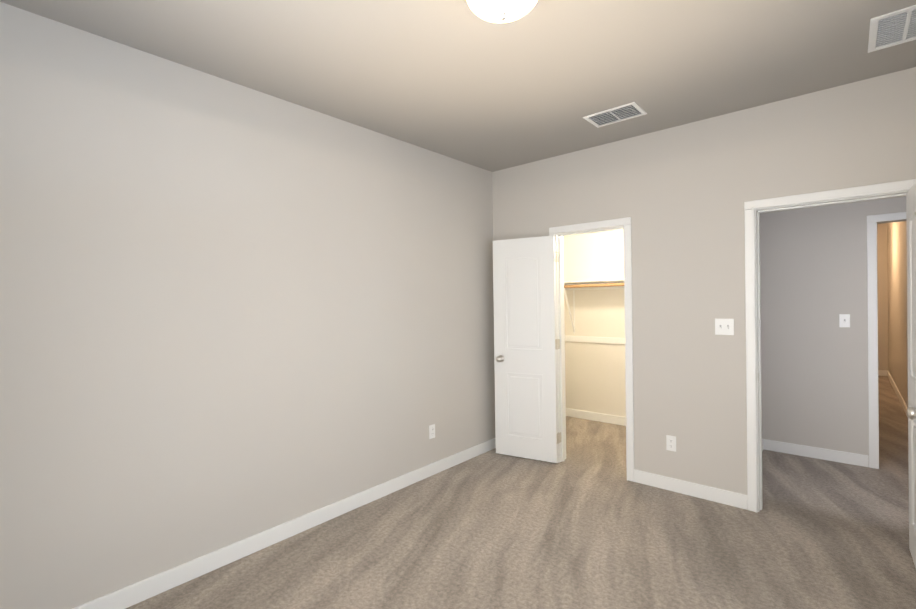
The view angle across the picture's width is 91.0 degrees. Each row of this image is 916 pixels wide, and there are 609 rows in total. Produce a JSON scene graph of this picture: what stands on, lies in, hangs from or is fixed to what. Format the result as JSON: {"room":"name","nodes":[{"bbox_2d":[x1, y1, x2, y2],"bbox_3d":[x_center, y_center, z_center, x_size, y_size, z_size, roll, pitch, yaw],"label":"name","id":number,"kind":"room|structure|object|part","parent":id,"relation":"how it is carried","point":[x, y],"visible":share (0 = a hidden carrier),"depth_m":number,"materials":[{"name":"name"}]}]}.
{"room":"empty bedroom","nodes":[
{"label":"empty bedroom","id":0,"kind":"room"},
{"bbox_2d":[0,2,495,608],"bbox_3d":[-0.995,0.085,3.009,0.120,2.740,4.240,-1,1,41],"label":"wall","id":1,"kind":"structure","parent":0,"point":[230,312],"depth_m":2.44,"materials":[{"name":"paint"}]},
{"bbox_2d":[72,438,495,608],"bbox_3d":[-0.923,1.405,2.974,0.015,0.100,4.000,-1,1,41],"label":"baseboard","id":2,"kind":"structure","parent":1,"relation":"attached to","point":[140,591],"depth_m":2.68,"materials":[{"name":"white wood"}]},
{"bbox_2d":[429,424,434,438],"bbox_3d":[-0.218,1.073,3.799,0.005,0.115,0.070,-1,1,41],"label":"outlet","id":3,"kind":"object","parent":1,"relation":"attached to","point":[430,431],"visible":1,"depth_m":3.79,"materials":[{"name":"white plastic"}]},
{"bbox_2d":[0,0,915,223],"bbox_3d":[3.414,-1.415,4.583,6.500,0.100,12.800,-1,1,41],"label":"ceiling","id":4,"kind":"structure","parent":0,"point":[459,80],"depth_m":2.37,"materials":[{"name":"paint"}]},
{"bbox_2d":[464,0,537,22],"bbox_3d":[0.178,-1.210,1.780,0.356,0.169,0.356,-1,1,41],"label":"ceiling light","id":5,"kind":"object","parent":4,"relation":"attached to","point":[499,11],"visible":1,"depth_m":1.77,"materials":[{"name":"white glass"}]},
{"bbox_2d":[583,102,646,127],"bbox_3d":[1.092,-1.312,3.131,0.360,0.015,0.250,-1,1,41],"label":"ceiling vent","id":6,"kind":"object","parent":4,"relation":"in","point":[617,114],"visible":1,"depth_m":3.12,"materials":[{"name":"white metal"}]},
{"bbox_2d":[868,5,915,52],"bbox_3d":[2.182,-1.323,2.092,0.400,0.010,0.375,-1,1,41],"label":"ceiling vent","id":7,"kind":"object","parent":4,"relation":"in","point":[894,28],"visible":1,"depth_m":2.16,"materials":[{"name":"white metal"}]},
{"bbox_2d":[126,376,915,608],"bbox_3d":[3.458,1.425,4.603,6.500,0.100,12.800,-1,1,41],"label":"floor","id":8,"kind":"structure","parent":0,"point":[585,524],"depth_m":2.67,"materials":[{"name":"carpet"}]},
{"bbox_2d":[563,229,625,416],"bbox_3d":[1.026,0.046,4.065,2.390,2.740,0.004,-1,1,41],"label":"wall","id":9,"kind":"structure","parent":0,"point":[594,377],"depth_m":3.89,"materials":[{"name":"paint"}]},
{"bbox_2d":[564,279,624,343],"bbox_3d":[1.872,0.087,4.994,2.210,0.739,0.305,-1,1,41],"label":"closet shelf","id":10,"kind":"object","parent":9,"relation":"attached to","point":[596,284],"visible":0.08,"depth_m":5.32,"materials":[{"name":"white"}]},
{"bbox_3d":[1.784,-0.216,4.896,2.210,0.033,0.033,-1,1,41],"label":"rod","id":11,"kind":"part","parent":10,"relation":"part of","materials":[{"name":"brown wood"}]},
{"bbox_2d":[566,408,625,425],"bbox_3d":[1.987,1.344,5.113,2.210,0.100,0.015,-1,1,41],"label":"baseboard","id":12,"kind":"structure","parent":9,"relation":"attached to","point":[601,417],"depth_m":5.38,"materials":[{"name":"white wood"}]},
{"bbox_2d":[492,67,915,494],"bbox_3d":[1.609,0.042,3.478,3.200,2.740,0.120,-1,1,41],"label":"wall","id":13,"kind":"structure","parent":0,"point":[680,195],"depth_m":3.26,"materials":[{"name":"paint"}]},
{"bbox_2d":[509,257,539,435],"bbox_3d":[0.610,0.381,4.142,0.281,1.627,0.029,-1,0,29],"label":"panels","id":14,"kind":"object","parent":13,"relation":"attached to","point":[523,325],"visible":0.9,"depth_m":4.13,"materials":[{"name":"white wood"}]},
{"bbox_2d":[493,235,557,462],"bbox_3d":[0.610,0.401,4.142,0.593,2.018,0.172,-1,0,29],"label":"closet door","id":15,"kind":"structure","parent":13,"relation":"in","point":[543,362],"depth_m":4.10,"materials":[{"name":"white wood"}]},
{"bbox_3d":[0.415,0.509,4.254,0.066,0.066,0.172,-1,0,29],"label":"knob","id":16,"kind":"part","parent":15,"relation":"part of","materials":[{"name":"silver metal"}]},
{"bbox_2d":[504,256,543,440],"bbox_3d":[0.610,0.396,4.142,0.359,1.674,0.033,-1,0,29],"label":"molding","id":17,"kind":"structure","parent":15,"relation":"attached to","point":[507,373],"depth_m":4.15,"materials":[{"name":"white wood"}]},
{"bbox_3d":[0.610,0.386,4.142,0.367,1.702,0.015,-1,0,29],"label":"panel","id":18,"kind":"part","parent":15,"relation":"part of","materials":[{"name":"white wood"}]},
{"bbox_2d":[554,251,558,443],"bbox_3d":[0.876,0.385,4.003,0.012,1.717,0.047,-1,0,29],"label":"closet door hinge","id":19,"kind":"object","parent":13,"relation":"attached to","point":[556,347],"visible":1,"depth_m":4.01,"materials":[{"name":"silver metal"}]},
{"bbox_2d":[557,252,560,442],"bbox_3d":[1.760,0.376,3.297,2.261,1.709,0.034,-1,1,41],"label":"jamb hinge leaves","id":20,"kind":"object","parent":13,"relation":"attached to","point":[558,346],"visible":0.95,"depth_m":4.03,"materials":[{"name":"silver metal"}]},
{"bbox_2d":[549,217,633,481],"bbox_3d":[1.162,0.384,3.875,0.638,2.064,0.126,-1,1,41],"label":"door frame","id":21,"kind":"structure","parent":13,"relation":"attached to","point":[561,350],"depth_m":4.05,"materials":[{"name":"white wood"}]},
{"bbox_2d":[666,435,675,451],"bbox_3d":[1.616,1.052,3.409,0.070,0.115,0.005,-1,1,41],"label":"outlet","id":22,"kind":"object","parent":13,"relation":"attached to","point":[668,437],"visible":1,"depth_m":3.41,"materials":[{"name":"white plastic"}]},
{"bbox_2d":[634,469,747,509],"bbox_3d":[1.697,1.361,3.338,0.768,0.100,0.015,-1,1,41],"label":"baseboard","id":23,"kind":"structure","parent":13,"relation":"attached to","point":[735,499],"depth_m":3.31,"materials":[{"name":"white wood"}]},
{"bbox_2d":[715,318,733,334],"bbox_3d":[1.870,0.157,3.161,0.116,0.115,0.020,-1,1,41],"label":"bedroom light switch","id":24,"kind":"object","parent":13,"relation":"attached to","point":[724,326],"visible":1,"depth_m":3.16,"materials":[{"name":"white plastic"}]},
{"bbox_2d":[744,179,915,512],"bbox_3d":[2.353,0.350,2.839,0.892,2.110,0.164,-1,1,41],"label":"door frame","id":25,"kind":"structure","parent":13,"relation":"attached to","point":[748,205],"depth_m":3.04,"materials":[{"name":"white wood"}]},
{"bbox_2d":[906,182,915,567],"bbox_3d":[2.333,0.388,2.258,0.172,2.018,0.755,-1,1,40],"label":"bedroom door","id":26,"kind":"structure","parent":13,"relation":"in","point":[911,216],"depth_m":2.48,"materials":[{"name":"white wood"}]},
{"bbox_3d":[2.139,0.499,2.022,0.172,0.066,0.066,-1,1,40],"label":"knob","id":27,"kind":"part","parent":26,"relation":"part of","materials":[{"name":"silver metal"}]},
{"bbox_3d":[2.333,0.373,2.258,0.015,1.702,0.529,-1,1,40],"label":"panel","id":28,"kind":"part","parent":26,"relation":"part of","materials":[{"name":"white wood"}]},
{"bbox_2d":[760,236,763,438],"bbox_3d":[2.453,0.026,3.840,0.060,2.740,1.526,-1,1,41],"label":"wall","id":29,"kind":"structure","parent":0,"point":[761,237],"depth_m":4.30,"materials":[{"name":"paint"}]},
{"bbox_2d":[762,439,764,450],"bbox_3d":[2.463,1.346,3.777,0.020,0.100,1.410,-1,1,41],"label":"baseboard","id":30,"kind":"structure","parent":29,"relation":"attached to","point":[763,440],"depth_m":4.29,"materials":[{"name":"white wood"}]},
{"bbox_2d":[760,196,905,457],"bbox_3d":[3.385,0.011,3.962,1.150,2.740,0.120,-1,1,41],"label":"wall","id":31,"kind":"structure","parent":0,"point":[814,355],"depth_m":4.04,"materials":[{"name":"paint"}]},
{"bbox_2d":[765,439,868,466],"bbox_3d":[3.205,1.333,4.057,0.735,0.100,0.015,-1,1,41],"label":"baseboard","id":32,"kind":"structure","parent":31,"relation":"attached to","point":[823,453],"depth_m":4.03,"materials":[{"name":"white wood"}]},
{"bbox_2d":[839,314,849,327],"bbox_3d":[3.353,0.142,3.900,0.070,0.115,0.020,-1,1,41],"label":"light switch","id":33,"kind":"object","parent":31,"relation":"attached to","point":[844,320],"visible":1,"depth_m":3.90,"materials":[{"name":"white plastic"}]},
{"bbox_2d":[867,212,905,468],"bbox_3d":[3.665,0.313,3.718,0.412,2.130,0.143,-1,1,41],"label":"door frame","id":34,"kind":"structure","parent":31,"relation":"attached to","point":[872,294],"depth_m":3.78,"materials":[{"name":"white wood"}]},
{"bbox_2d":[887,221,907,406],"bbox_3d":[4.258,-0.003,3.999,0.120,2.740,12.620,-1,1,41],"label":"wall","id":35,"kind":"structure","parent":0,"point":[897,298],"depth_m":6.39,"materials":[{"name":"paint"}]},
{"bbox_2d":[878,370,885,375],"bbox_3d":[7.143,1.240,8.543,1.410,0.100,0.015,-1,1,41],"label":"baseboard","id":36,"kind":"structure","parent":35,"relation":"attached to","point":[880,372],"depth_m":8.10,"materials":[{"name":"white"}]},
{"bbox_2d":[886,371,907,417],"bbox_3d":[5.289,1.292,5.277,0.015,0.100,7.380,-1,1,41],"label":"baseboard","id":37,"kind":"structure","parent":35,"relation":"attached to","point":[888,375],"depth_m":6.39,"materials":[{"name":"white"}]}
]}

